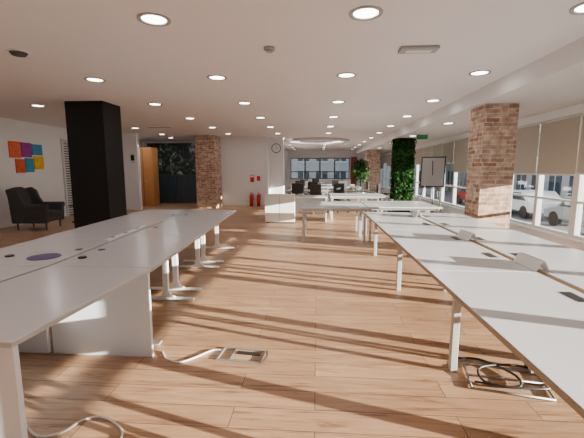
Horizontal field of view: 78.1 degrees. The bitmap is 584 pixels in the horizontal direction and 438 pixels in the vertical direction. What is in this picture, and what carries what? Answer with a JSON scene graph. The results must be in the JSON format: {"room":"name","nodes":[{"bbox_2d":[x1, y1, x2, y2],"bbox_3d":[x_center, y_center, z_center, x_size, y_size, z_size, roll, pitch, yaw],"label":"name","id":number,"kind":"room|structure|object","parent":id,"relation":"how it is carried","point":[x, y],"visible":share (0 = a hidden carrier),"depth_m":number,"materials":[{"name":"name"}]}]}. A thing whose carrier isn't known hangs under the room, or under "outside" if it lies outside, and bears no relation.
{"room":"open-plan office","nodes":[
{"label":"open-plan office","id":0,"kind":"room"},
{"bbox_2d":[5,48,30,56],"bbox_3d":[-3.157,-1.908,4.158,0.240,0.040,0.240,1,8,4],"label":"ceiling speaker","id":1,"kind":"object","parent":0,"point":[15,52],"depth_m":4.11},
{"bbox_2d":[0,117,142,224],"bbox_3d":[-7.910,-0.729,5.913,0.200,2.850,22.800,1,8,4],"label":"wall","id":2,"kind":"structure","parent":0,"point":[48,181],"depth_m":10.46,"materials":[{"name":"paint"}]},
{"bbox_2d":[8,141,43,172],"bbox_3d":[-7.492,-1.736,10.193,0.028,0.850,1.190,1,8,4],"label":"panels","id":3,"kind":"object","parent":2,"relation":"attached to","point":[24,165],"visible":1,"depth_m":10.14,"materials":[{"name":"fabric"}]},
{"bbox_2d":[60,138,73,215],"bbox_3d":[-7.339,-1.428,12.343,0.049,2.500,1.380,1,8,4],"label":"door","id":4,"kind":"structure","parent":2,"relation":"in","point":[63,142],"depth_m":11.79,"materials":[{"name":"metal"}]},
{"bbox_2d":[0,204,264,227],"bbox_3d":[-7.330,0.663,5.916,5.402,0.090,21.882,3,8,20],"label":"trim","id":5,"kind":"structure","parent":2,"relation":"attached to","point":[128,208],"depth_m":13.71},
{"bbox_2d":[64,101,126,227],"bbox_3d":[-4.093,-0.960,7.609,0.800,2.850,0.680,1,8,4],"label":"column","id":6,"kind":"structure","parent":0,"point":[94,130],"depth_m":7.30,"materials":[{"name":"paint"}]},
{"bbox_2d":[122,133,142,209],"bbox_3d":[-6.519,-1.784,13.664,1.500,2.850,0.200,1,8,4],"label":"wall","id":7,"kind":"structure","parent":0,"point":[130,141],"depth_m":13.54,"materials":[{"name":"paint"}]},
{"bbox_2d":[130,154,134,162],"bbox_3d":[-5.949,-2.258,13.440,0.160,0.350,0.033,1,8,4],"label":"wall switch","id":8,"kind":"object","parent":7,"relation":"attached to","point":[132,156],"visible":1,"depth_m":13.43,"materials":[{"name":"black plastic"}]},
{"bbox_2d":[143,141,194,146],"bbox_3d":[-5.180,-2.150,16.354,3.800,2.850,1.800,1,8,4],"label":"wall","id":9,"kind":"structure","parent":0,"point":[144,142],"depth_m":16.92,"materials":[{"name":"paint"}]},
{"bbox_2d":[147,143,195,173],"bbox_3d":[-5.143,-2.688,16.970,3.380,1.750,0.028,1,8,4],"label":"mural","id":10,"kind":"object","parent":9,"relation":"attached to","point":[173,158],"visible":0.36,"depth_m":16.95},
{"bbox_2d":[194,135,221,207],"bbox_3d":[-3.368,-1.910,14.592,0.780,2.850,0.900,1,8,4],"label":"brick column","id":11,"kind":"structure","parent":0,"point":[207,147],"depth_m":14.19,"materials":[{"name":"brick"}]},
{"bbox_2d":[220,137,287,203],"bbox_3d":[-1.910,-2.715,20.501,2.550,2.850,11.000,1,8,4],"label":"wall","id":12,"kind":"structure","parent":0,"point":[245,157],"depth_m":15.04,"materials":[{"name":"paint"}]},
{"bbox_2d":[250,175,259,181],"bbox_3d":[-1.535,-1.694,15.039,0.420,0.300,0.018,1,8,4],"label":"safety sign","id":13,"kind":"object","parent":12,"relation":"attached to","point":[251,176],"visible":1,"depth_m":15.04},
{"bbox_2d":[269,138,283,193],"bbox_3d":[-0.653,-2.074,15.797,0.590,2.850,0.500,1,8,4],"label":"pillar","id":14,"kind":"structure","parent":0,"point":[276,159],"depth_m":15.54,"materials":[{"name":"paint"}]},
{"bbox_2d":[271,144,280,152],"bbox_3d":[-0.677,-3.023,15.390,0.400,0.400,0.052,1,8,4],"label":"wall clock","id":15,"kind":"object","parent":14,"relation":"attached to","point":[276,148],"visible":1,"depth_m":15.37,"materials":[{"name":"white plastic"}]},
{"bbox_2d":[0,192,583,437],"bbox_3d":[-1.177,0.160,10.321,13.050,0.100,32.200,1,8,4],"label":"floor","id":16,"kind":"structure","parent":0,"point":[351,354],"depth_m":2.83,"materials":[{"name":"brown wood"}]},
{"bbox_2d":[0,265,50,352],"bbox_3d":[-2.522,0.820,2.381,0.979,0.733,1.254,1,8,4],"label":"office desk","id":17,"kind":"object","parent":16,"relation":"on","point":[39,343],"visible":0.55,"depth_m":2.95,"materials":[{"name":"white laminate"}]},
{"bbox_2d":[5,187,64,230],"bbox_3d":[-6.588,-0.287,9.262,0.991,1.071,0.850,-1,8,-4],"label":"armchair","id":18,"kind":"object","parent":16,"relation":"on","point":[26,206],"visible":1,"depth_m":8.91,"materials":[{"name":"grey fabric"}]},
{"bbox_2d":[0,234,126,266],"bbox_3d":[-2.439,0.641,3.696,0.996,0.733,1.394,1,8,4],"label":"office desk","id":19,"kind":"object","parent":16,"relation":"on","point":[68,245],"visible":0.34,"depth_m":3.61,"materials":[{"name":"white laminate"}]},
{"bbox_2d":[26,253,61,260],"bbox_3d":[-2.210,0.336,3.214,0.260,0.006,0.260,1,8,4],"label":"desk pad","id":20,"kind":"object","parent":19,"relation":"on","point":[46,256],"visible":1,"depth_m":3.21,"materials":[{"name":"fabric"}]},
{"bbox_2d":[27,416,123,437],"bbox_3d":[-1.231,1.222,2.092,0.709,0.013,0.259,3,8,20],"label":"cable","id":21,"kind":"object","parent":16,"relation":"on","point":[90,417],"visible":0.96,"depth_m":2.10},
{"bbox_2d":[0,266,153,437],"bbox_3d":[-1.614,0.828,2.319,0.919,0.733,1.254,1,8,4],"label":"office desk","id":22,"kind":"object","parent":16,"relation":"on","point":[88,310],"visible":1,"depth_m":2.53,"materials":[{"name":"white laminate"}]},
{"bbox_2d":[56,219,166,235],"bbox_3d":[-2.429,0.453,5.076,0.995,0.733,1.374,1,8,4],"label":"office desk","id":23,"kind":"object","parent":16,"relation":"on","point":[111,226],"visible":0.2,"depth_m":4.95,"materials":[{"name":"white laminate"}]},
{"bbox_2d":[105,225,146,241],"bbox_3d":[-1.980,0.166,4.358,0.041,0.032,1.000,0,8,0],"label":"cable tray","id":24,"kind":"object","parent":23,"relation":"on","point":[110,239],"visible":1,"depth_m":4.24,"materials":[{"name":"white plastic"}]},
{"bbox_2d":[52,235,198,344],"bbox_3d":[-1.531,0.649,3.634,0.936,0.733,1.394,1,8,4],"label":"office desk","id":25,"kind":"object","parent":16,"relation":"on","point":[130,251],"visible":0.67,"depth_m":3.48,"materials":[{"name":"white laminate"}]},
{"bbox_2d":[139,147,159,205],"bbox_3d":[-6.133,-1.758,15.067,0.880,2.420,0.580,1,8,4],"label":"door","id":26,"kind":"structure","parent":16,"relation":"on","point":[150,193],"depth_m":14.88,"materials":[{"name":"brown wood"}]},
{"bbox_2d":[113,209,190,219],"bbox_3d":[-2.420,0.267,6.446,0.995,0.733,1.374,1,8,4],"label":"office desk","id":27,"kind":"object","parent":16,"relation":"on","point":[148,213],"visible":0.3,"depth_m":6.29,"materials":[{"name":"white laminate"}]},
{"bbox_2d":[130,219,221,290],"bbox_3d":[-1.521,0.462,5.014,0.935,0.733,1.374,1,8,4],"label":"office desk","id":28,"kind":"object","parent":16,"relation":"on","point":[171,227],"visible":0.91,"depth_m":4.78,"materials":[{"name":"white laminate"}]},
{"bbox_2d":[159,174,196,202],"bbox_3d":[-4.946,-1.369,16.358,2.880,1.300,0.090,1,8,4],"label":"glass wall","id":29,"kind":"structure","parent":16,"relation":"on","point":[173,188],"depth_m":16.36,"materials":[{"name":"glass"}]},
{"bbox_2d":[162,349,220,362],"bbox_3d":[-0.835,1.110,2.918,0.489,0.012,0.193,0,8,-3],"label":"cable","id":30,"kind":"object","parent":16,"relation":"on","point":[165,357],"visible":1,"depth_m":2.89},
{"bbox_2d":[171,210,235,262],"bbox_3d":[-1.512,0.275,6.384,0.935,0.733,1.374,1,8,4],"label":"office desk","id":31,"kind":"object","parent":16,"relation":"on","point":[222,215],"visible":0.91,"depth_m":6.15,"materials":[{"name":"white laminate"}]},
{"bbox_2d":[216,347,267,363],"bbox_3d":[-0.394,1.106,2.927,0.396,0.017,0.204,1,8,10],"label":"socket","id":32,"kind":"object","parent":16,"relation":"on","point":[245,352],"visible":1,"depth_m":2.95,"materials":[{"name":"metal"}]},
{"bbox_2d":[250,193,253,205],"bbox_3d":[-1.689,-0.818,15.021,0.150,0.570,0.168,-5,9,-31],"label":"fire extinguisher","id":33,"kind":"object","parent":16,"relation":"on","point":[251,195],"visible":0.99,"depth_m":14.97,"materials":[{"name":"red metal"}]},
{"bbox_2d":[257,193,260,205],"bbox_3d":[-1.390,-0.816,15.000,0.150,0.570,0.168,-5,9,-31],"label":"fire extinguisher","id":34,"kind":"object","parent":16,"relation":"on","point":[258,195],"visible":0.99,"depth_m":14.95,"materials":[{"name":"red metal"}]},
{"bbox_2d":[265,194,294,223],"bbox_3d":[-0.334,-0.299,10.279,0.830,0.820,0.363,1,8,4],"label":"base cabinet","id":35,"kind":"object","parent":16,"relation":"on","point":[279,208],"visible":1,"depth_m":10.10,"materials":[{"name":"wood"}]},
{"bbox_2d":[288,183,305,212],"bbox_3d":[0.187,-0.761,12.936,0.650,1.020,0.619,1,8,4],"label":"office chair","id":36,"kind":"object","parent":16,"relation":"on","point":[297,188],"visible":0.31,"depth_m":13.13,"materials":[{"name":"fabric"}]},
{"bbox_2d":[285,189,326,193],"bbox_3d":[0.562,-0.763,14.020,1.600,0.730,0.800,1,8,4],"label":"office desk","id":37,"kind":"object","parent":16,"relation":"on","point":[287,190],"visible":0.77,"depth_m":13.65,"materials":[{"name":"laminate"}]},
{"bbox_2d":[295,195,326,221],"bbox_3d":[0.168,-0.334,10.868,1.750,0.730,0.800,1,8,4],"label":"office desk","id":38,"kind":"object","parent":16,"relation":"on","point":[299,199],"visible":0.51,"depth_m":11.12,"materials":[{"name":"laminate"}]},
{"bbox_2d":[306,182,317,194],"bbox_3d":[0.830,-1.039,14.973,0.650,1.020,0.619,-1,8,-5],"label":"office chair","id":39,"kind":"object","parent":16,"relation":"on","point":[309,183],"visible":0.15,"depth_m":14.62,"materials":[{"name":"black plastic"}]},
{"bbox_2d":[310,184,328,213],"bbox_3d":[0.970,-0.727,12.679,0.650,1.020,0.619,5,9,35],"label":"office chair","id":40,"kind":"object","parent":16,"relation":"on","point":[315,189],"visible":0.4,"depth_m":12.40,"materials":[{"name":"black plastic"}]},
{"bbox_2d":[302,201,362,230],"bbox_3d":[0.948,-0.025,8.600,1.380,0.730,0.800,1,8,4],"label":"office desk","id":41,"kind":"object","parent":16,"relation":"on","point":[304,202],"visible":0.54,"depth_m":8.61,"materials":[{"name":"laminate"}]},
{"bbox_2d":[301,204,368,242],"bbox_3d":[0.891,0.085,7.790,1.380,0.730,0.800,1,8,4],"label":"office desk","id":42,"kind":"object","parent":16,"relation":"on","point":[305,207],"visible":1,"depth_m":7.46,"materials":[{"name":"laminate"}]},
{"bbox_2d":[333,183,350,212],"bbox_3d":[1.786,-0.753,12.876,0.650,1.020,0.619,-3,8,-19],"label":"office chair","id":43,"kind":"object","parent":16,"relation":"on","point":[337,187],"visible":0.54,"depth_m":13.02,"materials":[{"name":"fabric"}]},
{"bbox_2d":[326,186,360,200],"bbox_3d":[2.360,-1.125,16.678,1.580,0.730,0.800,1,8,4],"label":"office desk","id":44,"kind":"object","parent":16,"relation":"on","point":[327,187],"visible":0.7,"depth_m":16.33,"materials":[{"name":"laminate"}]},
{"bbox_2d":[338,181,352,189],"bbox_3d":[2.274,-1.121,15.574,0.650,1.020,0.619,-2,8,-13],"label":"office chair","id":45,"kind":"object","parent":16,"relation":"on","point":[344,182],"visible":0.16,"depth_m":15.77,"materials":[{"name":"white plastic"}]},
{"bbox_2d":[328,190,370,209],"bbox_3d":[2.168,-0.748,13.910,1.580,0.730,0.800,1,8,4],"label":"office desk","id":46,"kind":"object","parent":16,"relation":"on","point":[329,191],"visible":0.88,"depth_m":13.60,"materials":[{"name":"laminate"}]},
{"bbox_2d":[350,157,356,189],"bbox_3d":[4.298,-3.117,25.124,0.400,2.400,0.300,1,8,4],"label":"wall","id":47,"kind":"structure","parent":16,"relation":"on","point":[353,159],"depth_m":24.96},
{"bbox_2d":[329,193,382,211],"bbox_3d":[2.058,-0.453,11.742,1.700,0.730,0.780,1,8,4],"label":"office desk","id":48,"kind":"object","parent":16,"relation":"on","point":[329,193],"visible":0.47,"depth_m":11.91,"materials":[{"name":"laminate"}]},
{"bbox_2d":[330,195,388,220],"bbox_3d":[2.002,-0.344,10.942,1.700,0.730,0.800,1,8,4],"label":"office desk","id":49,"kind":"object","parent":16,"relation":"on","point":[382,197],"visible":0.84,"depth_m":10.57,"materials":[{"name":"laminate"}]},
{"bbox_2d":[351,158,369,192],"bbox_3d":[3.713,-2.221,19.470,0.958,2.150,1.045,3,8,21],"label":"potted plant","id":50,"kind":"object","parent":16,"relation":"on","point":[360,172],"visible":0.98,"depth_m":19.30,"materials":[{"name":"green plant"}]},
{"bbox_2d":[366,182,375,200],"bbox_3d":[3.379,-1.029,14.900,0.619,1.020,0.650,0,8,2],"label":"office chair","id":51,"kind":"object","parent":16,"relation":"on","point":[367,183],"visible":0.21,"depth_m":14.68,"materials":[{"name":"white plastic"}]},
{"bbox_2d":[376,184,393,211],"bbox_3d":[3.264,-0.706,12.526,0.619,1.020,0.650,4,9,25],"label":"office chair","id":52,"kind":"object","parent":16,"relation":"on","point":[377,185],"visible":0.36,"depth_m":12.43,"materials":[{"name":"white plastic"}]},
{"bbox_2d":[359,201,428,223],"bbox_3d":[2.440,-0.044,8.737,1.520,0.730,0.780,1,8,4],"label":"office desk","id":53,"kind":"object","parent":16,"relation":"on","point":[362,202],"visible":0.5,"depth_m":8.61,"materials":[{"name":"laminate"}]},
{"bbox_2d":[363,204,442,240],"bbox_3d":[2.385,0.065,7.936,1.520,0.730,0.800,1,8,4],"label":"office desk","id":54,"kind":"object","parent":16,"relation":"on","point":[428,207],"visible":0.84,"depth_m":7.65,"materials":[{"name":"laminate"}]},
{"bbox_2d":[390,138,416,211],"bbox_3d":[3.958,-1.583,12.947,0.817,2.645,0.825,1,8,4],"label":"column","id":55,"kind":"structure","parent":16,"relation":"on","point":[403,159],"depth_m":12.60,"materials":[{"name":"green plant"}]},
{"bbox_2d":[364,212,444,255],"bbox_3d":[1.663,0.369,5.696,0.810,0.733,1.984,1,8,4],"label":"office desk","id":56,"kind":"object","parent":16,"relation":"on","point":[383,220],"visible":0.93,"depth_m":5.54,"materials":[{"name":"laminate"}]},
{"bbox_2d":[411,211,422,217],"bbox_3d":[2.082,-0.084,6.015,0.110,0.082,0.320,1,8,4],"label":"lid","id":57,"kind":"object","parent":56,"relation":"on","point":[414,213],"visible":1,"depth_m":5.96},
{"bbox_2d":[416,156,445,212],"bbox_3d":[4.563,-1.061,11.770,0.867,1.937,0.927,4,9,29],"label":"flip chart","id":58,"kind":"object","parent":16,"relation":"on","point":[433,169],"visible":0.86,"depth_m":11.76,"materials":[{"name":"white board surface"},{"name":"grey metal"}]},
{"bbox_2d":[383,230,534,291],"bbox_3d":[1.529,0.632,3.763,0.810,0.733,1.914,1,8,4],"label":"office desk","id":59,"kind":"object","parent":16,"relation":"on","point":[439,250],"visible":0.97,"depth_m":3.39,"materials":[{"name":"laminate"}]},
{"bbox_2d":[457,229,477,240],"bbox_3d":[1.988,0.179,4.085,0.110,0.082,0.320,1,8,4],"label":"lid","id":60,"kind":"object","parent":59,"relation":"on","point":[464,234],"visible":1,"depth_m":4.04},
{"bbox_2d":[417,212,514,231],"bbox_3d":[2.531,0.377,5.637,0.810,0.733,1.984,1,8,4],"label":"office desk","id":61,"kind":"object","parent":16,"relation":"on","point":[449,222],"visible":0.71,"depth_m":5.33,"materials":[{"name":"laminate"}]},
{"bbox_2d":[428,270,583,418],"bbox_3d":[1.397,0.891,1.860,0.810,0.733,1.924,1,8,4],"label":"office desk","id":62,"kind":"object","parent":16,"relation":"on","point":[539,318],"visible":1,"depth_m":1.94,"materials":[{"name":"laminate"}]},
{"bbox_2d":[458,357,556,401],"bbox_3d":[1.611,1.139,2.600,0.790,0.037,0.444,2,8,16],"label":"socket","id":63,"kind":"object","parent":16,"relation":"on","point":[490,364],"visible":0.73,"depth_m":2.56,"materials":[{"name":"metal"}]},
{"bbox_2d":[452,230,583,275],"bbox_3d":[2.397,0.640,3.704,0.810,0.733,1.914,1,8,4],"label":"office desk","id":64,"kind":"object","parent":16,"relation":"on","point":[559,258],"visible":0.56,"depth_m":3.52,"materials":[{"name":"laminate"}]},
{"bbox_2d":[513,252,550,271],"bbox_3d":[1.926,0.341,2.897,0.110,0.082,0.320,1,8,4],"label":"lid","id":65,"kind":"object","parent":64,"relation":"on","point":[531,262],"visible":1,"depth_m":2.85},
{"bbox_2d":[546,273,583,293],"bbox_3d":[2.264,0.899,1.801,0.810,0.733,1.924,1,8,4],"label":"office desk","id":66,"kind":"object","parent":16,"relation":"on","point":[575,281],"visible":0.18,"depth_m":2.58,"materials":[{"name":"laminate"}]},
{"bbox_2d":[0,0,583,153],"bbox_3d":[-1.177,-2.664,9.936,13.050,0.400,32.200,1,8,4],"label":"ceiling","id":67,"kind":"structure","parent":0,"point":[532,50],"depth_m":4.48,"materials":[{"name":"paint"}]},
{"bbox_2d":[84,77,105,82],"bbox_3d":[-2.969,-2.095,5.424,0.290,0.009,0.290,1,8,4],"label":"recessed light","id":68,"kind":"object","parent":67,"relation":"in","point":[91,79],"visible":1,"depth_m":5.41,"materials":[{"name":"white"}]},
{"bbox_2d":[137,12,170,26],"bbox_3d":[-1.245,-1.799,3.251,0.290,0.009,0.290,1,8,4],"label":"recessed light","id":69,"kind":"object","parent":67,"relation":"in","point":[148,18],"visible":1,"depth_m":3.25,"materials":[{"name":"white"}]},
{"bbox_2d":[148,103,162,105],"bbox_3d":[-2.829,-2.370,7.441,0.290,0.009,0.290,1,8,4],"label":"recessed light","id":70,"kind":"object","parent":67,"relation":"in","point":[153,104],"visible":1,"depth_m":7.48,"materials":[{"name":"white"}]},
{"bbox_2d":[207,75,226,80],"bbox_3d":[-1.103,-2.078,5.297,0.290,0.009,0.290,1,8,4],"label":"recessed light","id":71,"kind":"object","parent":67,"relation":"in","point":[211,77],"visible":1,"depth_m":5.29,"materials":[{"name":"white"}]},
{"bbox_2d":[238,102,251,104],"bbox_3d":[-0.963,-2.352,7.314,0.290,0.009,0.290,1,8,4],"label":"recessed light","id":72,"kind":"object","parent":67,"relation":"in","point":[241,103],"visible":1,"depth_m":7.36,"materials":[{"name":"white"}]},
{"bbox_2d":[264,46,274,52],"bbox_3d":[-0.250,-1.883,4.010,0.120,0.050,0.120,1,8,4],"label":"smoke detector","id":73,"kind":"object","parent":67,"relation":"attached to","point":[269,49],"visible":1,"depth_m":3.98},
{"bbox_2d":[284,137,348,144],"bbox_3d":[1.103,-3.549,16.435,3.000,0.100,3.000,1,8,4],"label":"ring","id":74,"kind":"object","parent":67,"relation":"attached to","point":[305,140],"depth_m":15.93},
{"bbox_2d":[331,100,345,103],"bbox_3d":[0.922,-2.335,7.185,0.290,0.009,0.290,1,8,4],"label":"recessed light","id":75,"kind":"object","parent":67,"relation":"in","point":[336,101],"visible":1,"depth_m":7.15,"materials":[{"name":"white"}]},
{"bbox_2d":[336,72,356,77],"bbox_3d":[0.782,-2.060,5.168,0.290,0.009,0.290,1,8,4],"label":"recessed light","id":76,"kind":"object","parent":67,"relation":"in","point":[347,74],"visible":1,"depth_m":5.18,"materials":[{"name":"white"}]},
{"bbox_2d":[349,5,382,20],"bbox_3d":[0.640,-1.782,3.122,0.290,0.009,0.290,1,8,4],"label":"recessed light","id":77,"kind":"object","parent":67,"relation":"in","point":[369,12],"visible":1,"depth_m":3.11,"materials":[{"name":"white"}]},
{"bbox_2d":[398,45,439,53],"bbox_3d":[1.415,-1.890,4.025,0.420,0.040,0.180,1,8,4],"label":"ceiling vent","id":78,"kind":"object","parent":67,"relation":"in","point":[430,48],"visible":1,"depth_m":3.96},
{"bbox_2d":[416,134,428,138],"bbox_3d":[3.982,-2.523,11.014,0.360,0.170,0.060,1,8,4],"label":"exit sign","id":79,"kind":"object","parent":67,"relation":"hanging from","point":[419,136],"visible":1,"depth_m":10.99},
{"bbox_2d":[425,99,440,101],"bbox_3d":[2.768,-2.318,7.059,0.290,0.009,0.290,1,8,4],"label":"recessed light","id":80,"kind":"object","parent":67,"relation":"in","point":[430,100],"visible":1,"depth_m":7.05,"materials":[{"name":"white"}]},
{"bbox_2d":[468,70,490,75],"bbox_3d":[2.628,-2.043,5.043,0.290,0.009,0.290,1,8,4],"label":"recessed light","id":81,"kind":"object","parent":67,"relation":"in","point":[479,72],"visible":1,"depth_m":5.04,"materials":[{"name":"white"}]},
{"bbox_2d":[569,2,583,14],"bbox_3d":[2.486,-1.765,2.996,0.290,0.009,0.290,1,8,4],"label":"recessed light","id":82,"kind":"object","parent":67,"relation":"in","point":[578,9],"visible":1,"depth_m":3.05,"materials":[{"name":"white"}]},
{"bbox_2d":[288,151,364,189],"bbox_3d":[2.964,-3.426,25.731,6.450,2.850,0.200,1,8,4],"label":"wall","id":83,"kind":"structure","parent":0,"point":[291,154],"depth_m":25.59,"materials":[{"name":"paint"}]},
{"bbox_2d":[290,158,349,178],"bbox_3d":[1.988,-3.604,25.734,4.200,1.500,0.080,1,8,4],"label":"window","id":84,"kind":"structure","parent":83,"relation":"in","point":[304,171],"depth_m":25.71,"materials":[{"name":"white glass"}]},
{"bbox_2d":[364,150,380,192],"bbox_3d":[4.552,-2.585,20.475,0.750,2.600,0.800,1,8,4],"label":"brick column","id":85,"kind":"structure","parent":0,"point":[372,157],"depth_m":20.05,"materials":[{"name":"brick"}]},
{"bbox_2d":[380,103,583,250],"bbox_3d":[5.171,-1.106,9.607,0.310,2.600,32.000,1,8,4],"label":"wall","id":86,"kind":"structure","parent":0,"point":[571,242],"depth_m":7.28,"materials":[{"name":"paint"}]},
{"bbox_2d":[381,156,383,168],"bbox_3d":[6.148,-3.849,24.516,0.044,0.874,1.090,1,8,4],"label":"roller blind","id":87,"kind":"object","parent":86,"relation":"attached to","point":[382,157],"visible":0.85,"depth_m":24.38,"materials":[{"name":"fabric"}]},
{"bbox_2d":[383,163,386,187],"bbox_3d":[6.150,-3.084,23.477,0.100,2.120,1.130,1,8,4],"label":"window","id":88,"kind":"structure","parent":86,"relation":"in","point":[385,163],"depth_m":23.97,"materials":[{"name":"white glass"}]},
{"bbox_2d":[387,166,390,188],"bbox_3d":[6.072,-2.932,22.360,0.100,2.120,1.130,1,8,4],"label":"window","id":89,"kind":"structure","parent":86,"relation":"in","point":[388,178],"depth_m":22.88,"materials":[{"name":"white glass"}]},
{"bbox_2d":[387,154,390,165],"bbox_3d":[5.993,-3.619,22.272,0.044,0.724,1.090,1,8,4],"label":"roller blind","id":90,"kind":"object","parent":86,"relation":"attached to","point":[389,155],"visible":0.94,"depth_m":22.32,"materials":[{"name":"fabric"}]},
{"bbox_2d":[415,165,422,197],"bbox_3d":[5.607,-2.020,15.658,0.100,2.120,1.130,1,8,4],"label":"window","id":91,"kind":"structure","parent":86,"relation":"in","point":[417,166],"depth_m":16.19,"materials":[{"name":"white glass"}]},
{"bbox_2d":[416,147,423,164],"bbox_3d":[5.527,-2.707,15.570,0.044,0.724,1.090,1,8,4],"label":"roller blind","id":92,"kind":"object","parent":86,"relation":"attached to","point":[419,151],"visible":0.83,"depth_m":15.58,"materials":[{"name":"fabric"}]},
{"bbox_2d":[422,146,432,199],"bbox_3d":[5.529,-1.868,14.541,0.100,2.120,1.130,1,8,4],"label":"window","id":93,"kind":"structure","parent":86,"relation":"in","point":[423,194],"depth_m":15.14,"materials":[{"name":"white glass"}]},
{"bbox_2d":[423,145,431,156],"bbox_3d":[5.450,-2.480,14.463,0.044,0.874,1.090,1,8,4],"label":"roller blind","id":94,"kind":"object","parent":93,"relation":"attached to","point":[427,150],"visible":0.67,"depth_m":14.33,"materials":[{"name":"fabric"}]},
{"bbox_2d":[431,144,442,201],"bbox_3d":[5.452,-1.716,13.424,0.100,2.120,1.130,1,8,4],"label":"window","id":95,"kind":"structure","parent":86,"relation":"in","point":[442,144],"depth_m":13.79,"materials":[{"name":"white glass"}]},
{"bbox_2d":[432,143,441,156],"bbox_3d":[5.372,-2.402,13.336,0.044,0.724,1.090,1,8,4],"label":"roller blind","id":96,"kind":"object","parent":95,"relation":"attached to","point":[436,149],"visible":0.67,"depth_m":13.26,"materials":[{"name":"fabric"}]},
{"bbox_2d":[440,142,454,205],"bbox_3d":[5.374,-1.564,12.307,0.100,2.120,1.130,1,8,4],"label":"window","id":97,"kind":"structure","parent":86,"relation":"in","point":[442,190],"depth_m":12.74,"materials":[{"name":"white plastic"}]},
{"bbox_2d":[442,141,454,163],"bbox_3d":[5.295,-2.251,12.219,0.044,0.724,1.090,1,8,4],"label":"roller blind","id":98,"kind":"object","parent":97,"relation":"attached to","point":[448,147],"visible":0.88,"depth_m":12.14,"materials":[{"name":"fabric"}]},
{"bbox_2d":[452,173,465,208],"bbox_3d":[5.297,-1.412,11.190,0.100,2.120,1.130,1,8,4],"label":"window","id":99,"kind":"structure","parent":86,"relation":"in","point":[455,186],"depth_m":11.74,"materials":[{"name":"white plastic"}]},
{"bbox_2d":[453,138,468,172],"bbox_3d":[5.217,-1.950,11.122,0.044,1.024,1.090,1,8,4],"label":"roller blind","id":100,"kind":"object","parent":86,"relation":"attached to","point":[461,146],"visible":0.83,"depth_m":11.06,"materials":[{"name":"fabric"}]},
{"bbox_2d":[510,124,540,226],"bbox_3d":[5.064,-0.956,7.839,0.100,2.120,1.130,1,8,4],"label":"window","id":101,"kind":"structure","parent":86,"relation":"in","point":[515,194],"depth_m":7.66,"materials":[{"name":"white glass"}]},
{"bbox_2d":[514,122,540,174],"bbox_3d":[4.984,-1.484,7.772,0.044,1.044,1.090,1,8,4],"label":"roller blind","id":102,"kind":"object","parent":101,"relation":"attached to","point":[527,140],"visible":0.65,"depth_m":7.60,"materials":[{"name":"fabric"}]},
{"bbox_2d":[533,113,582,236],"bbox_3d":[4.986,-0.804,6.722,0.100,2.120,1.130,1,8,4],"label":"window","id":103,"kind":"structure","parent":86,"relation":"in","point":[540,182],"depth_m":6.76,"materials":[{"name":"white plastic"}]},
{"bbox_2d":[536,113,582,175],"bbox_3d":[4.907,-1.332,6.655,0.044,1.044,1.090,1,8,4],"label":"roller blind","id":104,"kind":"object","parent":103,"relation":"attached to","point":[559,138],"visible":1,"depth_m":6.58,"materials":[{"name":"fabric"}]},
{"bbox_2d":[576,113,583,174],"bbox_3d":[4.829,-1.190,5.537,0.044,1.024,1.090,1,8,4],"label":"roller blind","id":105,"kind":"object","parent":103,"relation":"attached to","point":[580,167],"visible":1,"depth_m":6.03,"materials":[{"name":"fabric"}]},
{"bbox_2d":[572,175,583,240],"bbox_3d":[4.909,-0.652,5.605,0.100,2.120,1.130,1,8,4],"label":"window","id":106,"kind":"structure","parent":86,"relation":"in","point":[579,201],"depth_m":6.19,"materials":[{"name":"white plastic"}]},
{"bbox_2d":[464,103,518,227],"bbox_3d":[3.523,-0.676,6.451,0.540,2.600,0.580,1,8,4],"label":"brick column","id":107,"kind":"structure","parent":0,"point":[493,126],"depth_m":6.17,"materials":[{"name":"brick"}]},
{"label":"outside","id":108,"kind":"structure","parent":0,"visible":0},
{"bbox_2d":[418,190,583,235],"bbox_3d":[41.965,-1.139,27.279,160.000,0.100,180.000,1,8,4],"label":"ground","id":109,"kind":"structure","parent":108,"point":[564,225],"depth_m":19.12,"materials":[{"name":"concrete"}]},
{"bbox_2d":[291,152,430,193],"bbox_3d":[2.948,-8.256,42.120,24.000,10.000,10.100,1,8,4],"label":"building","id":110,"kind":"structure","parent":109,"relation":"on","point":[296,164],"depth_m":37.46,"materials":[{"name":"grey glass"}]},
{"bbox_2d":[434,145,449,190],"bbox_3d":[22.977,-10.291,49.658,9.100,12.000,15.900,1,8,4],"label":"building","id":111,"kind":"structure","parent":109,"relation":"on","point":[447,171],"depth_m":42.76,"materials":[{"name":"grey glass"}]},
{"bbox_2d":[448,143,468,192],"bbox_3d":[22.247,-6.784,35.012,8.500,9.000,13.900,1,8,4],"label":"building","id":112,"kind":"structure","parent":109,"relation":"on","point":[462,177],"depth_m":39.72,"materials":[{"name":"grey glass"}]},
{"bbox_2d":[456,185,465,202],"bbox_3d":[13.292,-1.675,25.655,1.760,1.399,4.288,1,8,4],"label":"parked car","id":113,"kind":"object","parent":109,"relation":"on","point":[460,196],"visible":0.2,"depth_m":26.74,"materials":[{"name":"red paint"}]},
{"bbox_2d":[511,190,561,217],"bbox_3d":[13.000,-0.907,20.014,1.760,1.399,4.288,1,8,4],"label":"parked car","id":114,"kind":"object","parent":109,"relation":"on","point":[525,205],"visible":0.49,"depth_m":18.61,"materials":[{"name":"white car paint"},{"name":"glass"},{"name":"black rubber"}]},
{"bbox_2d":[513,126,573,198],"bbox_3d":[21.083,-6.082,22.442,9.100,11.000,11.100,1,8,4],"label":"building","id":115,"kind":"structure","parent":109,"relation":"on","point":[562,185],"depth_m":23.33,"materials":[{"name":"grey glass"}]},
{"bbox_2d":[544,196,583,225],"bbox_3d":[12.537,-0.195,14.782,1.760,1.399,4.288,1,8,4],"label":"parked car","id":116,"kind":"object","parent":109,"relation":"on","point":[555,215],"visible":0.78,"depth_m":15.83,"materials":[{"name":"paint"}]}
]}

